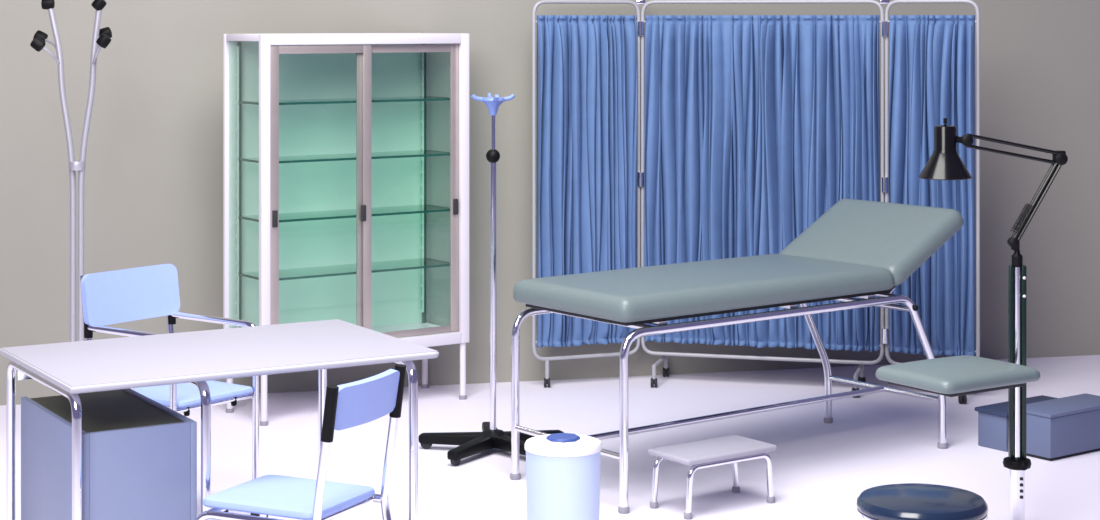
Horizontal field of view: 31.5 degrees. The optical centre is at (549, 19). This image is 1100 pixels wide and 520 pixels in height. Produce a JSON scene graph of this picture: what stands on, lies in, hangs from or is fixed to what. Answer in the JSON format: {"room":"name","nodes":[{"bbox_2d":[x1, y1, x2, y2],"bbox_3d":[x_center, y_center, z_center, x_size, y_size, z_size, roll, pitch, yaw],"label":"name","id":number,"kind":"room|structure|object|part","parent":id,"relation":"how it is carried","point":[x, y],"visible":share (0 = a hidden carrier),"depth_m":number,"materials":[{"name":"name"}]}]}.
{"room":"examination room","nodes":[
{"label":"examination room","id":0,"kind":"room"},
{"bbox_2d":[0,0,1099,404],"bbox_3d":[-0.118,-0.400,9.253,18.000,4.200,0.150,0,0,-14],"label":"wall","id":1,"kind":"structure","parent":0,"point":[153,180],"depth_m":9.08,"materials":[{"name":"paint"}]},
{"bbox_2d":[0,355,1099,519],"bbox_3d":[0.000,1.750,4.050,16.000,0.100,15.100,0,0,0],"label":"floor","id":2,"kind":"structure","parent":0,"point":[820,470],"depth_m":7.75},
{"bbox_2d":[30,0,111,341],"bbox_3d":[-1.914,0.802,7.804,0.376,1.793,0.286,0,0,11],"label":"coat stand","id":3,"kind":"object","parent":2,"relation":"on","point":[101,37],"visible":0.69,"depth_m":7.79,"materials":[{"name":"metal"}]},
{"bbox_3d":[-2.026,0.096,7.715,0.060,0.061,0.048,0,0,0],"label":"knob","id":4,"kind":"part","parent":3,"relation":"part of","materials":[{"name":"black plastic"}]},
{"bbox_3d":[-2.060,0.070,7.885,0.057,0.058,0.048,0,0,0],"label":"knob","id":5,"kind":"part","parent":3,"relation":"part of","materials":[{"name":"black plastic"}]},
{"bbox_3d":[-2.008,-0.066,7.800,0.048,0.048,0.048,0,0,0],"label":"knob","id":6,"kind":"part","parent":3,"relation":"part of","materials":[{"name":"black plastic"}]},
{"bbox_3d":[-1.804,-0.064,7.800,0.061,0.060,0.048,0,0,0],"label":"knob","id":7,"kind":"part","parent":3,"relation":"part of","materials":[{"name":"black plastic"}]},
{"bbox_3d":[-1.768,0.083,7.725,0.060,0.060,0.048,0,0,0],"label":"knob","id":8,"kind":"part","parent":3,"relation":"part of","materials":[{"name":"black plastic"}]},
{"bbox_3d":[-1.796,0.055,7.875,0.053,0.054,0.048,0,0,0],"label":"knob","id":9,"kind":"part","parent":3,"relation":"part of","materials":[{"name":"black plastic"}]},
{"bbox_2d":[21,388,196,519],"bbox_3d":[-1.248,1.394,5.466,0.315,0.612,0.618,0,0,-31],"label":"drawer pedestal","id":10,"kind":"object","parent":2,"relation":"on","point":[139,454],"visible":0.94,"depth_m":5.26,"materials":[{"name":"blue laminate"}]},
{"bbox_3d":[-1.245,1.106,5.461,0.279,0.024,0.570,0,0,-31],"label":"panel","id":11,"kind":"part","parent":10,"relation":"part of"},
{"bbox_2d":[80,264,259,515],"bbox_3d":[-1.312,1.282,6.672,0.516,0.835,0.415,0,0,37],"label":"armchair","id":12,"kind":"object","parent":2,"relation":"on","point":[132,294],"visible":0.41,"depth_m":6.68,"materials":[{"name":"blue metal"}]},
{"bbox_3d":[-1.585,1.280,6.647,0.100,0.821,0.023,0,0,37],"label":"post","id":13,"kind":"part","parent":12,"relation":"part of","materials":[{"name":"silver metal"}]},
{"bbox_3d":[-1.462,0.956,6.785,0.059,0.183,0.415,0,0,37],"label":"backrest","id":14,"kind":"part","parent":12,"relation":"part of","materials":[{"name":"blue plastic"}]},
{"bbox_3d":[-1.399,1.361,6.503,0.444,0.655,0.023,0,0,37],"label":"arm frame","id":15,"kind":"part","parent":12,"relation":"part of","materials":[{"name":"silver metal"}]},
{"bbox_3d":[-1.364,1.280,6.941,0.100,0.821,0.023,0,0,37],"label":"post","id":16,"kind":"part","parent":12,"relation":"part of","materials":[{"name":"silver metal"}]},
{"bbox_3d":[-1.270,1.260,6.640,0.410,0.027,0.355,0,0,37],"label":"seat","id":17,"kind":"part","parent":12,"relation":"part of","materials":[{"name":"blue plastic"}]},
{"bbox_3d":[-1.174,1.361,6.802,0.444,0.655,0.023,0,0,37],"label":"arm frame","id":18,"kind":"part","parent":12,"relation":"part of","materials":[{"name":"silver metal"}]},
{"bbox_2d":[0,319,438,519],"bbox_3d":[-0.955,1.325,5.631,1.083,0.750,0.707,0,0,-31],"label":"desk","id":19,"kind":"object","parent":2,"relation":"on","point":[70,369],"visible":0.98,"depth_m":5.57,"materials":[{"name":"laminate"}]},
{"bbox_3d":[-1.111,1.008,5.881,0.990,0.065,0.010,0,0,-31],"label":"rail","id":20,"kind":"part","parent":19,"relation":"part of","materials":[{"name":"silver metal"}]},
{"bbox_3d":[-1.398,1.331,5.369,0.027,0.714,0.663,0,0,-31],"label":"leg frame","id":21,"kind":"part","parent":19,"relation":"part of","materials":[{"name":"silver metal"}]},
{"bbox_3d":[-1.093,1.331,5.550,0.027,0.714,0.663,0,0,-31],"label":"leg frame","id":22,"kind":"part","parent":19,"relation":"part of","materials":[{"name":"silver metal"}]},
{"bbox_3d":[-0.554,1.331,5.868,0.027,0.714,0.663,0,0,-31],"label":"leg frame","id":23,"kind":"part","parent":19,"relation":"part of","materials":[{"name":"silver metal"}]},
{"bbox_2d":[196,364,405,519],"bbox_3d":[-0.654,1.311,5.152,0.491,0.778,0.368,0,0,26],"label":"chair","id":24,"kind":"object","parent":2,"relation":"on","point":[363,401],"visible":1,"depth_m":5.08,"materials":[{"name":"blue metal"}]},
{"bbox_3d":[-0.771,1.482,5.022,0.386,0.413,0.023,0,0,26],"label":"leg rail","id":25,"kind":"part","parent":24,"relation":"part of","materials":[{"name":"silver metal"}]},
{"bbox_3d":[-0.690,1.260,5.170,0.360,0.027,0.325,0,0,26],"label":"seat","id":26,"kind":"part","parent":24,"relation":"part of","materials":[{"name":"blue plastic"}]},
{"bbox_3d":[-0.556,1.311,4.917,0.100,0.758,0.023,0,0,26],"label":"post","id":27,"kind":"part","parent":24,"relation":"part of","materials":[{"name":"silver metal"}]},
{"bbox_3d":[-0.624,1.482,5.325,0.386,0.413,0.023,0,0,26],"label":"leg rail","id":28,"kind":"part","parent":24,"relation":"part of","materials":[{"name":"silver metal"}]},
{"bbox_3d":[-0.476,0.986,5.066,0.052,0.116,0.325,0,0,26],"label":"backrest","id":29,"kind":"part","parent":24,"relation":"part of","materials":[{"name":"blue plastic"}]},
{"bbox_3d":[-0.408,1.311,5.220,0.100,0.758,0.023,0,0,26],"label":"post","id":30,"kind":"part","parent":24,"relation":"part of","materials":[{"name":"silver metal"}]},
{"bbox_2d":[223,33,468,425],"bbox_3d":[-0.888,0.880,8.596,1.030,1.640,0.375,0,0,-35],"label":"display cabinet","id":31,"kind":"object","parent":2,"relation":"on","point":[326,152],"visible":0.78,"depth_m":8.68,"materials":[{"name":"white metal"}]},
{"bbox_3d":[-1.387,1.565,8.450,0.028,0.240,0.028,0,0,-35],"label":"leg","id":32,"kind":"part","parent":31,"relation":"part of","materials":[{"name":"white metal"}]},
{"bbox_3d":[-1.200,1.565,8.181,0.028,0.240,0.028,0,0,-35],"label":"leg","id":33,"kind":"part","parent":31,"relation":"part of","materials":[{"name":"white metal"}]},
{"bbox_3d":[-1.155,0.835,8.188,0.022,0.070,0.010,0,0,-35],"label":"door pull","id":34,"kind":"part","parent":31,"relation":"part of","materials":[{"name":"metal"}]},
{"bbox_3d":[-0.976,0.750,8.324,0.486,1.285,0.012,0,0,-35],"label":"sliding door","id":35,"kind":"part","parent":31,"relation":"part of","materials":[{"name":"glass"}]},
{"bbox_3d":[-0.982,0.743,8.731,0.988,1.305,0.010,0,0,-35],"label":"panel","id":36,"kind":"part","parent":31,"relation":"part of","materials":[{"name":"green glass"}]},
{"bbox_2d":[247,96,442,102],"bbox_3d":[-0.888,0.355,8.595,0.934,0.008,0.257,0,0,-35],"label":"shelf","id":37,"kind":"object","parent":31,"relation":"attached to","point":[422,99],"depth_m":8.61,"materials":[{"name":"green glass"}]},
{"bbox_2d":[243,150,447,160],"bbox_3d":[-0.888,0.602,8.595,0.934,0.008,0.257,0,0,-35],"label":"shelf","id":38,"kind":"object","parent":31,"relation":"attached to","point":[401,154],"depth_m":8.62,"materials":[{"name":"green glass"}]},
{"bbox_2d":[242,258,449,276],"bbox_3d":[-0.888,1.098,8.595,0.934,0.008,0.257,0,0,-35],"label":"shelf","id":39,"kind":"object","parent":31,"relation":"attached to","point":[417,263],"depth_m":8.62,"materials":[{"name":"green glass"}]},
{"bbox_2d":[243,204,449,219],"bbox_3d":[-0.888,0.852,8.595,0.934,0.008,0.257,0,0,-35],"label":"shelf","id":40,"kind":"object","parent":31,"relation":"attached to","point":[422,208],"depth_m":8.63,"materials":[{"name":"green glass"}]},
{"bbox_3d":[-0.806,0.835,8.431,0.022,0.070,0.010,0,0,-35],"label":"door pull","id":41,"kind":"part","parent":31,"relation":"part of","materials":[{"name":"rubber"}]},
{"bbox_3d":[-0.625,0.750,8.589,0.517,1.285,0.012,0,0,-35],"label":"sliding door","id":42,"kind":"part","parent":31,"relation":"part of","materials":[{"name":"glass"}]},
{"bbox_3d":[-0.889,1.413,8.597,0.946,0.025,0.313,0,0,-35],"label":"floor panel","id":43,"kind":"part","parent":31,"relation":"part of","materials":[{"name":"white metal"}]},
{"bbox_3d":[-0.579,1.565,9.014,0.028,0.240,0.028,0,0,-35],"label":"leg","id":44,"kind":"part","parent":31,"relation":"part of","materials":[{"name":"white metal"}]},
{"bbox_3d":[-0.422,0.835,8.717,0.022,0.070,0.010,0,0,-35],"label":"door pull","id":45,"kind":"part","parent":31,"relation":"part of","materials":[{"name":"rubber"}]},
{"bbox_3d":[-0.391,1.565,8.745,0.028,0.240,0.028,0,0,-35],"label":"leg","id":46,"kind":"part","parent":31,"relation":"part of","materials":[{"name":"white metal"}]},
{"bbox_2d":[418,93,563,465],"bbox_3d":[-0.232,0.995,7.690,0.577,1.410,0.568,0,0,0],"label":"stand","id":47,"kind":"object","parent":2,"relation":"on","point":[471,443],"visible":0.88,"depth_m":7.66,"materials":[{"name":"grey metal"}]},
{"bbox_3d":[-0.385,1.651,7.708,0.270,0.050,0.063,0,0,12],"label":"leg","id":48,"kind":"part","parent":47,"relation":"part of","materials":[{"name":"black plastic"}]},
{"bbox_3d":[-0.306,1.651,7.531,0.063,0.050,0.270,0,0,30],"label":"leg","id":49,"kind":"part","parent":47,"relation":"part of","materials":[{"name":"black plastic"}]},
{"bbox_3d":[-0.241,1.651,7.838,0.063,0.050,0.270,0,0,-6],"label":"leg","id":50,"kind":"part","parent":47,"relation":"part of","materials":[{"name":"black plastic"}]},
{"bbox_3d":[-0.224,0.535,7.668,0.056,0.056,0.056,0,0,0],"label":"clamp knob","id":51,"kind":"part","parent":47,"relation":"part of","materials":[{"name":"black plastic"}]},
{"bbox_3d":[-0.114,1.651,7.551,0.063,0.050,0.270,0,0,-42],"label":"leg","id":52,"kind":"part","parent":47,"relation":"part of","materials":[{"name":"black plastic"}]},
{"bbox_3d":[-0.073,1.651,7.741,0.270,0.050,0.063,0,0,-24],"label":"leg","id":53,"kind":"part","parent":47,"relation":"part of","materials":[{"name":"black plastic"}]},
{"bbox_2d":[524,433,601,519],"bbox_3d":[0.040,1.479,5.900,0.235,0.442,0.235,0,0,0],"label":"waste bin","id":54,"kind":"object","parent":2,"relation":"on","point":[563,469],"visible":1,"depth_m":5.81,"materials":[{"name":"white plastic"}]},
{"bbox_3d":[0.040,1.282,5.900,0.235,0.031,0.235,0,0,0],"label":"lid","id":55,"kind":"part","parent":54,"relation":"part of","materials":[{"name":"white plastic"}]},
{"bbox_2d":[648,435,776,519],"bbox_3d":[0.570,1.597,6.832,0.410,0.205,0.224,0,0,-36],"label":"step stool","id":56,"kind":"object","parent":2,"relation":"on","point":[732,449],"visible":1,"depth_m":6.79,"materials":[{"name":"laminate"}]},
{"bbox_3d":[0.516,1.603,6.906,0.401,0.171,0.021,0,0,-36],"label":"leg frame","id":57,"kind":"part","parent":56,"relation":"part of","materials":[{"name":"silver metal"}]},
{"bbox_3d":[0.624,1.603,6.758,0.401,0.171,0.021,0,0,-36],"label":"leg frame","id":58,"kind":"part","parent":56,"relation":"part of","materials":[{"name":"silver metal"}]},
{"bbox_2d":[510,199,963,513],"bbox_3d":[0.758,1.228,7.516,1.801,0.944,0.684,0,0,-38],"label":"couch","id":59,"kind":"object","parent":2,"relation":"on","point":[866,249],"visible":1,"depth_m":7.34,"materials":[{"name":"grey leather"}]},
{"bbox_3d":[0.523,1.379,7.728,1.683,0.618,0.031,0,0,-38],"label":"frame","id":60,"kind":"part","parent":59,"relation":"part of","materials":[{"name":"silver metal"}]},
{"bbox_3d":[0.598,0.999,7.391,1.385,0.095,0.665,0,0,-38],"label":"mattress","id":61,"kind":"part","parent":59,"relation":"part of","materials":[{"name":"grey leather"}]},
{"bbox_3d":[0.907,1.379,7.236,1.683,0.618,0.031,0,0,-38],"label":"frame","id":62,"kind":"part","parent":59,"relation":"part of","materials":[{"name":"silver metal"}]},
{"bbox_2d":[532,0,979,403],"bbox_3d":[0.946,0.801,9.007,2.024,1.797,0.469,0,0,10],"label":"folding screen","id":63,"kind":"object","parent":2,"relation":"on","point":[753,127],"visible":0.86,"depth_m":8.99,"materials":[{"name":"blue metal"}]},
{"bbox_3d":[-0.013,1.617,9.023,0.019,0.087,0.019,0,0,0],"label":"castor stem","id":64,"kind":"part","parent":63,"relation":"part of","materials":[{"name":"white metal"}]},
{"bbox_3d":[0.172,0.742,9.093,0.543,1.671,0.018,0,0,-21],"label":"panel frame","id":65,"kind":"part","parent":63,"relation":"part of","materials":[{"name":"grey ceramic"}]},
{"bbox_2d":[537,15,636,347],"bbox_3d":[0.186,0.746,9.056,0.501,1.536,0.076,0,0,-21],"label":"curtain","id":66,"kind":"object","parent":63,"relation":"hanging from","point":[587,64],"depth_m":9.06,"materials":[{"name":"blue fabric"}]},
{"bbox_3d":[0.481,1.629,9.021,0.019,0.062,0.019,0,0,0],"label":"castor stem","id":67,"kind":"part","parent":63,"relation":"part of","materials":[{"name":"white metal"}]},
{"bbox_3d":[0.552,1.629,9.291,0.019,0.062,0.019,0,0,0],"label":"castor stem","id":68,"kind":"part","parent":63,"relation":"part of","materials":[{"name":"white metal"}]},
{"bbox_2d":[644,15,879,351],"bbox_3d":[0.966,0.746,9.002,1.092,1.535,0.086,0,0,15],"label":"curtain","id":69,"kind":"object","parent":63,"relation":"hanging from","point":[755,126],"depth_m":9.01,"materials":[{"name":"blue fabric"}]},
{"bbox_3d":[0.977,0.742,9.045,1.135,1.671,0.018,0,0,15],"label":"panel frame","id":70,"kind":"part","parent":63,"relation":"part of","materials":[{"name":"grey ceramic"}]},
{"bbox_3d":[1.377,1.629,8.784,0.019,0.062,0.019,0,0,0],"label":"castor stem","id":71,"kind":"part","parent":63,"relation":"part of","materials":[{"name":"white metal"}]},
{"bbox_3d":[1.448,1.629,9.055,0.019,0.062,0.019,0,0,0],"label":"castor stem","id":72,"kind":"part","parent":63,"relation":"part of","materials":[{"name":"grey metal"}]},
{"bbox_2d":[889,15,974,355],"bbox_3d":[1.711,0.746,8.778,0.388,1.535,0.083,0,0,22],"label":"curtain","id":73,"kind":"object","parent":63,"relation":"hanging from","point":[932,57],"depth_m":8.77,"materials":[{"name":"blue fabric"}]},
{"bbox_3d":[1.727,0.742,8.818,0.430,1.671,0.018,0,0,22],"label":"panel frame","id":74,"kind":"part","parent":63,"relation":"part of","materials":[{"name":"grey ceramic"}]},
{"bbox_2d":[856,483,987,519],"bbox_3d":[0.963,1.463,5.077,0.442,0.474,0.426,0,0,0],"label":"round stool","id":75,"kind":"object","parent":2,"relation":"on","point":[905,501],"visible":1,"depth_m":4.99,"materials":[{"name":"blue leather"}]},
{"bbox_2d":[918,118,1067,519],"bbox_3d":[1.452,1.011,6.400,0.485,1.378,0.300,0,0,0],"label":"lamp","id":76,"kind":"object","parent":2,"relation":"on","point":[945,163],"visible":1,"depth_m":6.39,"materials":[{"name":"black metal"}]},
{"bbox_3d":[1.297,0.427,6.400,0.174,0.183,0.174,0,0,0],"label":"lamp shade","id":77,"kind":"part","parent":76,"relation":"part of","materials":[{"name":"black paint"}]},
{"bbox_2d":[875,355,1039,396],"bbox_3d":[1.352,1.135,6.215,0.578,0.103,0.335,0,0,-34],"label":"seat","id":78,"kind":"object","parent":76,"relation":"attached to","point":[953,376],"visible":1,"depth_m":6.08,"materials":[{"name":"grey leather"}]},
{"bbox_3d":[1.512,1.121,6.400,0.012,0.633,0.024,0,0,0],"label":"slide rail","id":79,"kind":"part","parent":76,"relation":"part of","materials":[{"name":"green metal"}]},
{"bbox_3d":[1.521,0.424,6.400,0.316,0.104,0.034,0,0,0],"label":"arm","id":80,"kind":"part","parent":76,"relation":"part of","materials":[{"name":"black paint"}]},
{"bbox_3d":[1.554,1.121,6.399,0.016,0.633,0.026,0,0,0],"label":"slide rail","id":81,"kind":"part","parent":76,"relation":"part of","materials":[{"name":"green metal"}]},
{"bbox_3d":[1.598,0.593,6.400,0.176,0.288,0.034,0,0,0],"label":"arm","id":82,"kind":"part","parent":76,"relation":"part of","materials":[{"name":"black paint"}]},
{"bbox_2d":[975,395,1056,451],"bbox_3d":[1.912,1.623,7.850,0.420,0.154,0.165,0,0,-37],"label":"lidded box","id":83,"kind":"object","parent":2,"relation":"on","point":[992,418],"visible":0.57,"depth_m":7.74,"materials":[{"name":"blue plastic"}]},
{"bbox_3d":[1.912,1.554,7.850,0.420,0.016,0.165,0,0,-37],"label":"box lid","id":84,"kind":"part","parent":83,"relation":"part of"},
{"bbox_2d":[1027,393,1099,460],"bbox_3d":[2.051,1.609,7.714,0.468,0.182,0.198,0,0,-37],"label":"box","id":85,"kind":"object","parent":2,"relation":"on","point":[1059,428],"visible":0.77,"depth_m":7.58,"materials":[{"name":"blue plastic"}]},
{"bbox_3d":[2.051,1.525,7.714,0.468,0.014,0.198,0,0,-37],"label":"panel","id":86,"kind":"part","parent":85,"relation":"part of","materials":[{"name":"blue paint"}]}
]}

